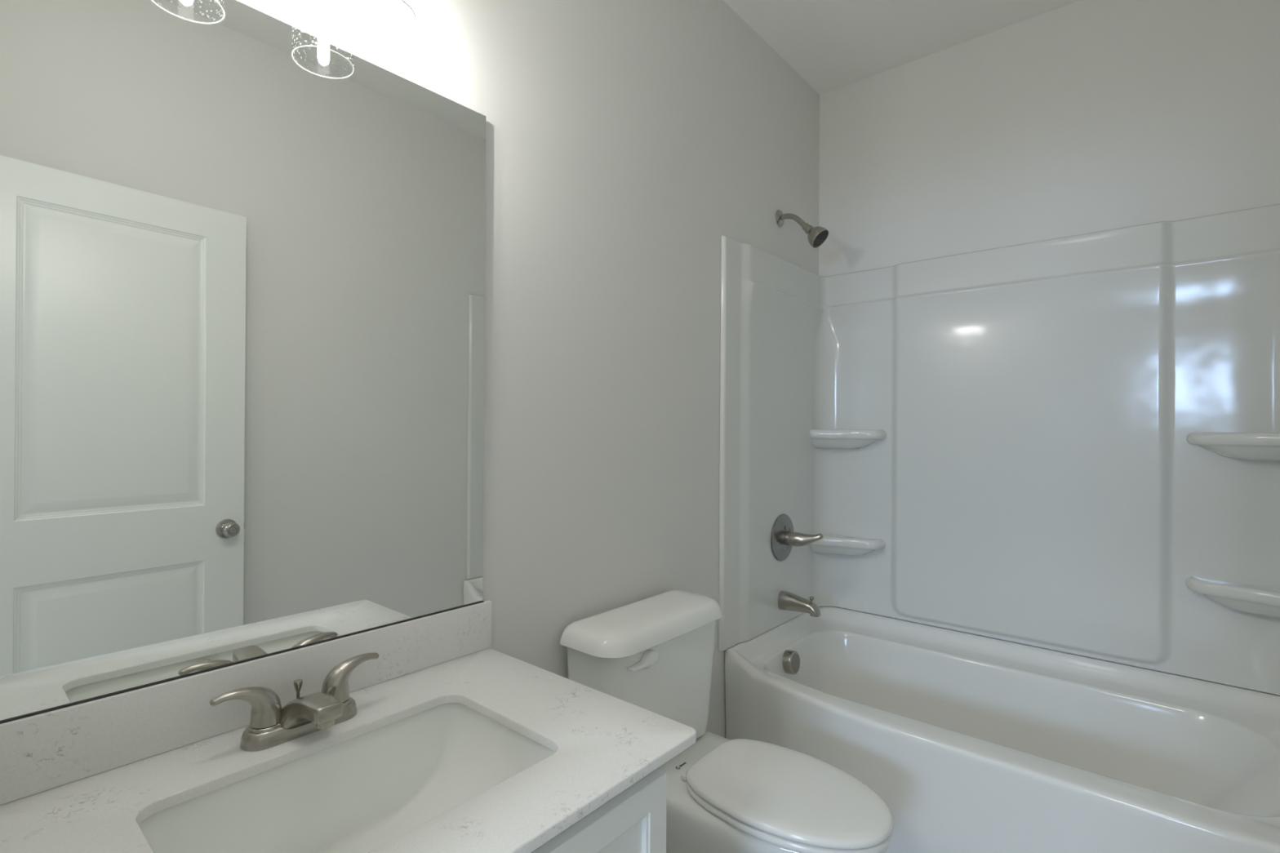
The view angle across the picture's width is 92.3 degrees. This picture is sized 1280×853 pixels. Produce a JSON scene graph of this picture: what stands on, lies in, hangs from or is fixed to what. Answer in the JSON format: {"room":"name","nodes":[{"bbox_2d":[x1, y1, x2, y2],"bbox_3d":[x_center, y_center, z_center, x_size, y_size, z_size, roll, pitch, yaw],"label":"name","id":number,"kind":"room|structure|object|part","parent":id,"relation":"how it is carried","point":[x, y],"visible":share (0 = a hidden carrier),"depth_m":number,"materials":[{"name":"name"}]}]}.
{"room":"bathroom","nodes":[
{"label":"bathroom","id":0,"kind":"room"},
{"bbox_2d":[237,0,819,737],"bbox_3d":[-0.088,-0.063,1.726,0.110,2.744,2.726,0,0,40],"label":"wall","id":1,"kind":"structure","parent":0,"point":[624,138],"depth_m":1.63,"materials":[{"name":"white paint"}]},
{"bbox_2d":[0,600,491,804],"bbox_3d":[-0.590,0.427,1.037,0.020,0.100,0.805,0,0,40],"label":"backsplash","id":2,"kind":"structure","parent":1,"relation":"attached to","point":[46,751],"depth_m":0.92,"materials":[{"name":"white stone"}]},
{"bbox_2d":[346,0,415,31],"bbox_3d":[-0.531,-0.848,0.975,0.179,0.305,0.326,0,0,40],"label":"vanity light","id":3,"kind":"object","parent":1,"relation":"attached to","point":[382,6],"visible":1,"depth_m":1.04,"materials":[{"name":"clear glass"}]},
{"bbox_3d":[-0.434,-0.727,1.035,0.020,0.066,0.020,0,0,40],"label":"bulb","id":4,"kind":"part","parent":3,"relation":"part of","materials":[{"name":"white glass"}]},
{"bbox_2d":[775,209,828,248],"bbox_3d":[0.611,-0.749,2.310,0.194,0.171,0.078,0,0,40],"label":"shower fixture","id":5,"kind":"object","parent":1,"relation":"attached to","point":[817,236],"visible":1,"depth_m":2.28,"materials":[{"name":"silver metal"}]},
{"bbox_3d":[0.586,-0.774,2.332,0.121,0.082,0.020,0,0,40],"label":"arm","id":6,"kind":"part","parent":5,"relation":"part of","materials":[{"name":"silver metal"}]},
{"bbox_2d":[724,0,1079,94],"bbox_3d":[-0.493,-1.466,-0.311,3.500,0.050,6.371,0,0,40],"label":"ceiling","id":7,"kind":"structure","parent":0,"point":[831,45],"depth_m":2.20,"materials":[{"name":"white paint"}]},
{"bbox_2d":[818,0,1279,695],"bbox_3d":[1.364,-0.053,2.209,1.478,2.744,0.110,0,0,40],"label":"wall","id":8,"kind":"structure","parent":0,"point":[1082,117],"depth_m":2.09,"materials":[{"name":"white paint"}]},
{"bbox_2d":[718,204,1279,695],"bbox_3d":[1.078,0.058,1.873,1.476,1.391,0.768,0,0,40],"label":"shower surround","id":9,"kind":"object","parent":8,"relation":"attached to","point":[1070,444],"visible":0.97,"depth_m":2.10,"materials":[{"name":"white plastic"}]},
{"bbox_3d":[0.499,0.055,2.300,0.041,1.391,0.668,0,0,40],"label":"panel","id":10,"kind":"part","parent":9,"relation":"part of","materials":[{"name":"white plastic"}]},
{"bbox_2d":[770,514,822,561],"bbox_3d":[0.599,0.422,2.290,0.154,0.178,0.178,0,0,40],"label":"shower valve","id":11,"kind":"object","parent":9,"relation":"attached to","point":[783,537],"visible":1,"depth_m":2.29,"materials":[{"name":"silver metal"}]},
{"bbox_3d":[0.617,0.421,2.279,0.114,0.055,0.054,0,0,36],"label":"lever handle","id":12,"kind":"part","parent":11,"relation":"part of","materials":[{"name":"silver metal"}]},
{"bbox_2d":[777,591,820,617],"bbox_3d":[0.597,0.660,2.290,0.153,0.070,0.060,0,0,40],"label":"tub spout","id":13,"kind":"object","parent":9,"relation":"attached to","point":[787,601],"visible":1,"depth_m":2.28,"materials":[{"name":"silver metal"}]},
{"bbox_3d":[0.632,0.640,2.260,0.017,0.029,0.017,0,0,40],"label":"diverter knob","id":14,"kind":"part","parent":13,"relation":"part of","materials":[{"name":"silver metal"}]},
{"bbox_2d":[809,533,885,555],"bbox_3d":[0.835,0.487,2.485,0.267,0.078,0.129,0,0,40],"label":"shelf","id":15,"kind":"object","parent":9,"relation":"attached to","point":[831,544],"depth_m":2.48,"materials":[{"name":"white plastic"}]},
{"bbox_2d":[809,429,886,448],"bbox_3d":[0.838,0.051,2.485,0.267,0.078,0.129,0,0,40],"label":"shelf","id":16,"kind":"object","parent":9,"relation":"attached to","point":[819,438],"depth_m":2.48,"materials":[{"name":"white plastic"}]},
{"bbox_2d":[1185,576,1279,617],"bbox_3d":[1.718,0.492,1.734,0.267,0.078,0.129,0,0,40],"label":"shelf","id":17,"kind":"object","parent":9,"relation":"attached to","point":[1251,597],"depth_m":1.76,"materials":[{"name":"white plastic"}]},
{"bbox_2d":[1186,431,1279,461],"bbox_3d":[1.721,0.056,1.735,0.267,0.078,0.129,0,0,40],"label":"shelf","id":18,"kind":"object","parent":9,"relation":"attached to","point":[1200,446],"depth_m":1.76,"materials":[{"name":"white plastic"}]},
{"bbox_3d":[-0.511,1.328,-0.316,3.500,0.050,6.371,0,0,40],"label":"floor","id":19,"kind":"structure","parent":0,"visible":0},
{"bbox_2d":[530,768,666,852],"bbox_3d":[-0.410,0.900,0.831,0.560,0.811,0.726,0,0,40],"label":"vanity cabinet","id":20,"kind":"object","parent":19,"relation":"on","point":[633,820],"visible":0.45,"depth_m":0.86,"materials":[{"name":"white paint"}]},
{"bbox_2d":[0,648,696,852],"bbox_3d":[-0.381,0.486,0.857,0.572,0.015,0.801,0,0,40],"label":"countertop","id":21,"kind":"structure","parent":20,"relation":"on","point":[603,744],"depth_m":0.86,"materials":[{"name":"white stone"}]},
{"bbox_2d":[209,653,378,751],"bbox_3d":[-0.506,0.433,0.950,0.132,0.090,0.248,0,0,40],"label":"faucet","id":22,"kind":"object","parent":21,"relation":"on","point":[271,725],"visible":1,"depth_m":0.93,"materials":[{"name":"silver metal"}]},
{"bbox_3d":[-0.584,0.422,0.917,0.047,0.069,0.097,0,0,40],"label":"handle","id":23,"kind":"part","parent":22,"relation":"part of","materials":[{"name":"silver metal"}]},
{"bbox_3d":[-0.548,0.433,0.985,0.013,0.052,0.013,0,0,40],"label":"lift rod","id":24,"kind":"part","parent":22,"relation":"part of","materials":[{"name":"silver metal"}]},
{"bbox_3d":[-0.535,0.466,0.974,0.057,0.022,0.169,0,0,40],"label":"plate","id":25,"kind":"part","parent":22,"relation":"part of","materials":[{"name":"silver metal"}]},
{"bbox_3d":[-0.503,0.437,0.947,0.124,0.053,0.083,0,0,40],"label":"spout","id":26,"kind":"part","parent":22,"relation":"part of","materials":[{"name":"silver metal"}]},
{"bbox_3d":[-0.486,0.423,1.032,0.047,0.069,0.097,0,0,40],"label":"handle","id":27,"kind":"part","parent":22,"relation":"part of","materials":[{"name":"silver metal"}]},
{"bbox_2d":[138,702,555,852],"bbox_3d":[-0.370,0.572,0.842,0.350,0.154,0.518,0,0,40],"label":"sink basin","id":28,"kind":"object","parent":21,"relation":"in","point":[360,793],"visible":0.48,"depth_m":0.97,"materials":[{"name":"white ceramic"}]},
{"bbox_2d":[560,590,893,852],"bbox_3d":[0.219,0.895,1.446,0.696,0.831,0.491,0,0,40],"label":"toilet","id":29,"kind":"object","parent":19,"relation":"on","point":[655,654],"visible":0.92,"depth_m":1.43,"materials":[{"name":"white ceramic"}]},
{"bbox_3d":[0.023,0.687,1.613,0.170,0.321,0.450,0,0,40],"label":"tank","id":30,"kind":"part","parent":29,"relation":"part of","materials":[{"name":"white ceramic"}]},
{"bbox_3d":[0.030,0.502,1.609,0.194,0.048,0.491,0,0,40],"label":"tank lid","id":31,"kind":"part","parent":29,"relation":"part of","materials":[{"name":"white ceramic"}]},
{"bbox_3d":[0.007,0.557,1.453,0.022,0.044,0.099,0,0,40],"label":"flush lever","id":32,"kind":"part","parent":29,"relation":"part of","materials":[{"name":"white plastic"}]},
{"bbox_3d":[0.238,1.081,1.474,0.683,0.460,0.334,0,0,40],"label":"bowl","id":33,"kind":"part","parent":29,"relation":"part of","materials":[{"name":"white ceramic"}]},
{"bbox_3d":[0.336,0.820,1.392,0.447,0.020,0.323,0,0,40],"label":"seat lid","id":34,"kind":"part","parent":29,"relation":"part of","materials":[{"name":"white plastic"}]},
{"bbox_3d":[0.336,0.840,1.392,0.445,0.015,0.321,0,0,40],"label":"seat","id":35,"kind":"part","parent":29,"relation":"part of","materials":[{"name":"white plastic"}]},
{"bbox_2d":[724,605,1279,852],"bbox_3d":[1.057,1.036,1.855,1.470,0.560,0.806,0,0,40],"label":"bathtub","id":36,"kind":"object","parent":19,"relation":"on","point":[971,743],"visible":0.94,"depth_m":1.78,"materials":[{"name":"white plastic"}]},
{"bbox_3d":[-0.330,-0.067,0.215,1.478,2.744,0.110,0,0,40],"label":"wall","id":37,"kind":"structure","parent":0,"visible":0},
{"bbox_2d":[0,0,486,724],"bbox_3d":[-0.594,-0.149,1.033,0.014,1.051,0.788,0,0,40],"label":"wall mirror","id":38,"kind":"object","parent":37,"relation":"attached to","point":[242,250],"visible":1,"depth_m":0.95,"materials":[{"name":"silver mirror"}]}
]}

